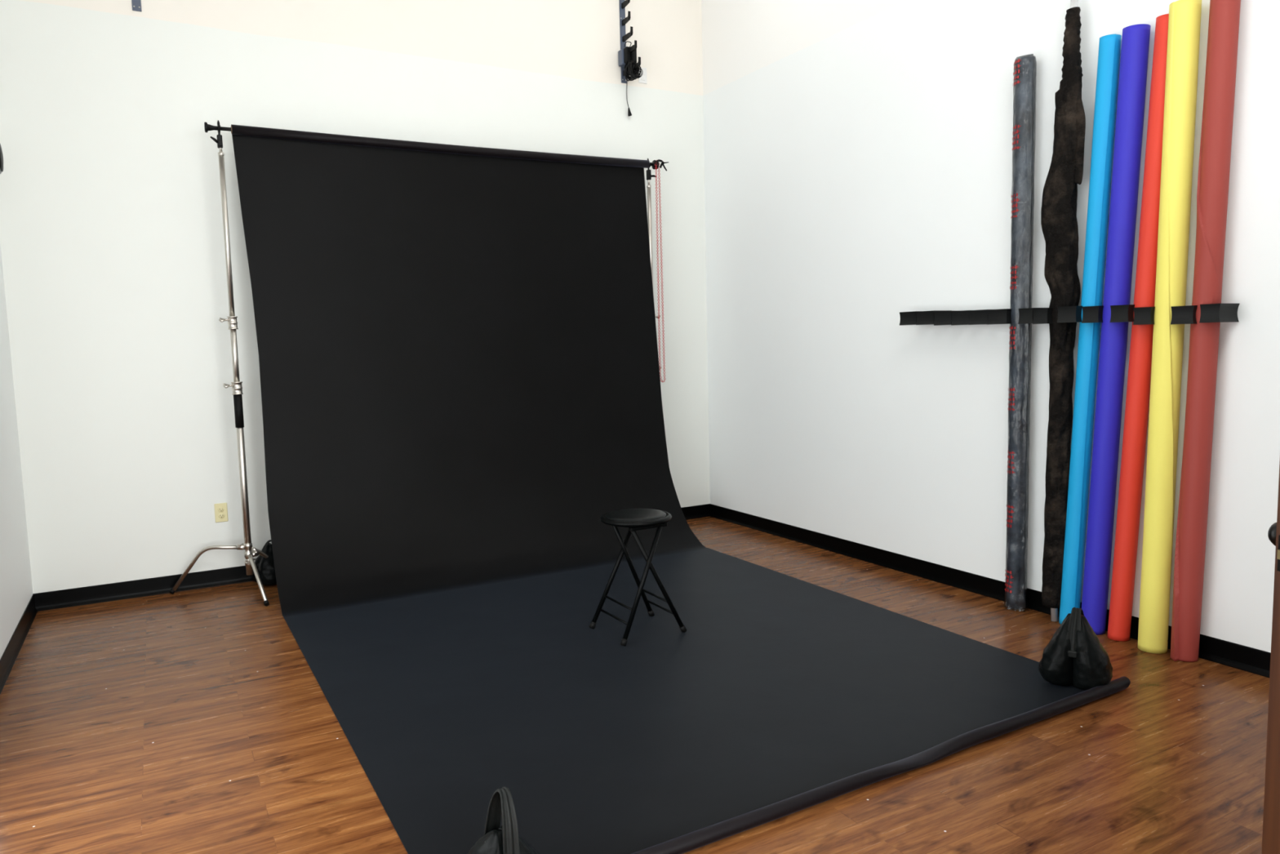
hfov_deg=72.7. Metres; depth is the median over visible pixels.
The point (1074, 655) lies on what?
sandbag
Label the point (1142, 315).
strap
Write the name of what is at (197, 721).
floor
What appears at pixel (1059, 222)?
backdrop
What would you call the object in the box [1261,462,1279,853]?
door
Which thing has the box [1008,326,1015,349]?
print
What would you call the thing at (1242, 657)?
baseboard
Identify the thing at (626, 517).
seat cushion
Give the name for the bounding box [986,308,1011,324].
segment
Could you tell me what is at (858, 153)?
wall
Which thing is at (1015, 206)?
print
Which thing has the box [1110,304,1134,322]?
strap
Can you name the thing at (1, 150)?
wall fixture
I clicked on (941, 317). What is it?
segment
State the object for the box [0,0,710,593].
wall
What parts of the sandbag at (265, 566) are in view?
handle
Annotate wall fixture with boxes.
[0,143,3,173]
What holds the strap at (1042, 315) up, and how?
attached to the wall at (858, 153)
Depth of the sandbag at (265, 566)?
5.29 m
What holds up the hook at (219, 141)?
attached to the stand at (250, 552)
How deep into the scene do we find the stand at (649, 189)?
6.35 m
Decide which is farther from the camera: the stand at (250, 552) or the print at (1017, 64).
the stand at (250, 552)
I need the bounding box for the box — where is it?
[617,40,636,66]
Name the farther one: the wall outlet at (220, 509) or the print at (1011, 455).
the wall outlet at (220, 509)
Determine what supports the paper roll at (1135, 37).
on the floor
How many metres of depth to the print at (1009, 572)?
4.48 m
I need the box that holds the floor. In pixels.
[0,516,1269,853]
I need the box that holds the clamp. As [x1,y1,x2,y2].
[655,159,668,170]
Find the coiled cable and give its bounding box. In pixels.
[623,59,643,116]
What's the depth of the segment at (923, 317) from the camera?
4.82 m
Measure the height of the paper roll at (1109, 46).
2.733 m
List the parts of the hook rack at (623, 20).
plate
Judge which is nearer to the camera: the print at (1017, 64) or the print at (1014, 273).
the print at (1017, 64)
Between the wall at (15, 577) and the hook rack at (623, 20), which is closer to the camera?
the wall at (15, 577)
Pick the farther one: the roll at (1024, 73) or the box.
the box
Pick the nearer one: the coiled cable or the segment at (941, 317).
the segment at (941, 317)
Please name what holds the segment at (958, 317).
attached to the wall at (858, 153)
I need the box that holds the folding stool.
[589,507,686,646]
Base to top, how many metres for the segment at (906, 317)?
0.075 m
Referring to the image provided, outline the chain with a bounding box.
[651,160,665,382]
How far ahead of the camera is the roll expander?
4.92 m
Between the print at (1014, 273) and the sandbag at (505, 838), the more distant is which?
the print at (1014, 273)
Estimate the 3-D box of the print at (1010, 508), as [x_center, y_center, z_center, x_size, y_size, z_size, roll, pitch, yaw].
[1.895,0.458,4.461,0.011,0.115,0.066,-2,6,-11]
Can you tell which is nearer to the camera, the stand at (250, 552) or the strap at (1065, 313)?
the strap at (1065, 313)
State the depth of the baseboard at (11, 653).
4.22 m
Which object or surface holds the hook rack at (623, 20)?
attached to the wall at (112, 240)
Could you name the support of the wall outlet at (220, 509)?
attached to the wall at (112, 240)
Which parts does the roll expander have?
knob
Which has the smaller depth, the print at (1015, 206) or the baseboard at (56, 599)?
the print at (1015, 206)
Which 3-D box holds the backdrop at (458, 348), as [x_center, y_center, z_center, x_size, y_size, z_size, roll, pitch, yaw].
[-0.199,-0.351,4.214,2.819,2.735,3.712,-4,6,-29]
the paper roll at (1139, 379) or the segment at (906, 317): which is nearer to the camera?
the paper roll at (1139, 379)
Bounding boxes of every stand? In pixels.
[169,147,269,605]
[646,179,662,368]
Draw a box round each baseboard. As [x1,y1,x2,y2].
[0,593,37,694]
[33,503,710,611]
[709,503,1271,677]
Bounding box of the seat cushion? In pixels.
[604,507,666,527]
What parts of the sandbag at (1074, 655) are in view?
handle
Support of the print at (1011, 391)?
attached to the roll at (1024, 73)
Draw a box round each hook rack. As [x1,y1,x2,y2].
[131,0,142,11]
[618,0,640,83]
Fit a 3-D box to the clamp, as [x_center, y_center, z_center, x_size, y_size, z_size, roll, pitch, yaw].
[0.161,-1.902,6.317,0.105,0.081,0.020,-3,6,-21]
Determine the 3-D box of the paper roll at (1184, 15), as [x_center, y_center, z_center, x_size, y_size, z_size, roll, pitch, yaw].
[2.274,-0.380,3.740,0.158,2.764,0.118,3,7,41]
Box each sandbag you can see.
[251,539,276,585]
[467,786,537,853]
[1038,607,1112,690]
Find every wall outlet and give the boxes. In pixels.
[213,502,228,522]
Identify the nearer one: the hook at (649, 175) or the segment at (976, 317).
the segment at (976, 317)
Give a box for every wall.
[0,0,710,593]
[0,244,32,658]
[701,0,1279,652]
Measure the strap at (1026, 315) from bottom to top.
0.075 m
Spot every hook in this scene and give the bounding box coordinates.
[209,120,222,148]
[646,158,656,180]
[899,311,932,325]
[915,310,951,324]
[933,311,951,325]
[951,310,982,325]
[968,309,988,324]
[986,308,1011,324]
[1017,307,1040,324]
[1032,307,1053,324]
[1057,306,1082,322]
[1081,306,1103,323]
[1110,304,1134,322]
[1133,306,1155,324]
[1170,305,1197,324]
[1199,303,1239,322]
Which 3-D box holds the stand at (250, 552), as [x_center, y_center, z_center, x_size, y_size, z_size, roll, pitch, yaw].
[-2.388,-0.316,4.960,0.690,2.636,0.619,-4,6,-29]
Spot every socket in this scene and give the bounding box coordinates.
[217,506,224,512]
[218,512,224,518]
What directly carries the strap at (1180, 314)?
attached to the wall at (858, 153)
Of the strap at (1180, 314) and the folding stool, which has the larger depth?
the folding stool
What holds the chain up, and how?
on the hook at (649, 175)
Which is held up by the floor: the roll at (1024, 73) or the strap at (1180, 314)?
the roll at (1024, 73)
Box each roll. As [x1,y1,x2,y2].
[1003,53,1036,610]
[1058,34,1121,623]
[1081,23,1151,635]
[1106,13,1168,641]
[1137,0,1201,653]
[1170,0,1240,662]
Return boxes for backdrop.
[231,124,1130,853]
[1040,0,1085,621]
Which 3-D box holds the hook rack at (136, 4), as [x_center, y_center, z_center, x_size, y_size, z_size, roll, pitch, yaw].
[-2.835,-2.845,4.829,0.046,0.984,0.134,-4,6,-29]
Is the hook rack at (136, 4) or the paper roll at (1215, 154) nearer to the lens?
the paper roll at (1215, 154)
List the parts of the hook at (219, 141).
lever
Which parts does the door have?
knob, latch plate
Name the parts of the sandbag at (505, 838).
handle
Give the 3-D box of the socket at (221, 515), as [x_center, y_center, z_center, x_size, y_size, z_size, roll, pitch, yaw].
[-2.566,0.545,5.329,0.034,0.034,0.004,-4,6,-29]
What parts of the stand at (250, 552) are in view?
leg, tightening knob, tightening knob, leg, leg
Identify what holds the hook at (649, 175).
attached to the stand at (649, 189)
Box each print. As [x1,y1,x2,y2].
[1004,568,1013,592]
[1005,505,1013,527]
[1006,451,1015,473]
[1007,387,1015,410]
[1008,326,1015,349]
[1009,265,1018,288]
[1010,193,1019,218]
[1012,124,1021,150]
[1013,58,1021,84]

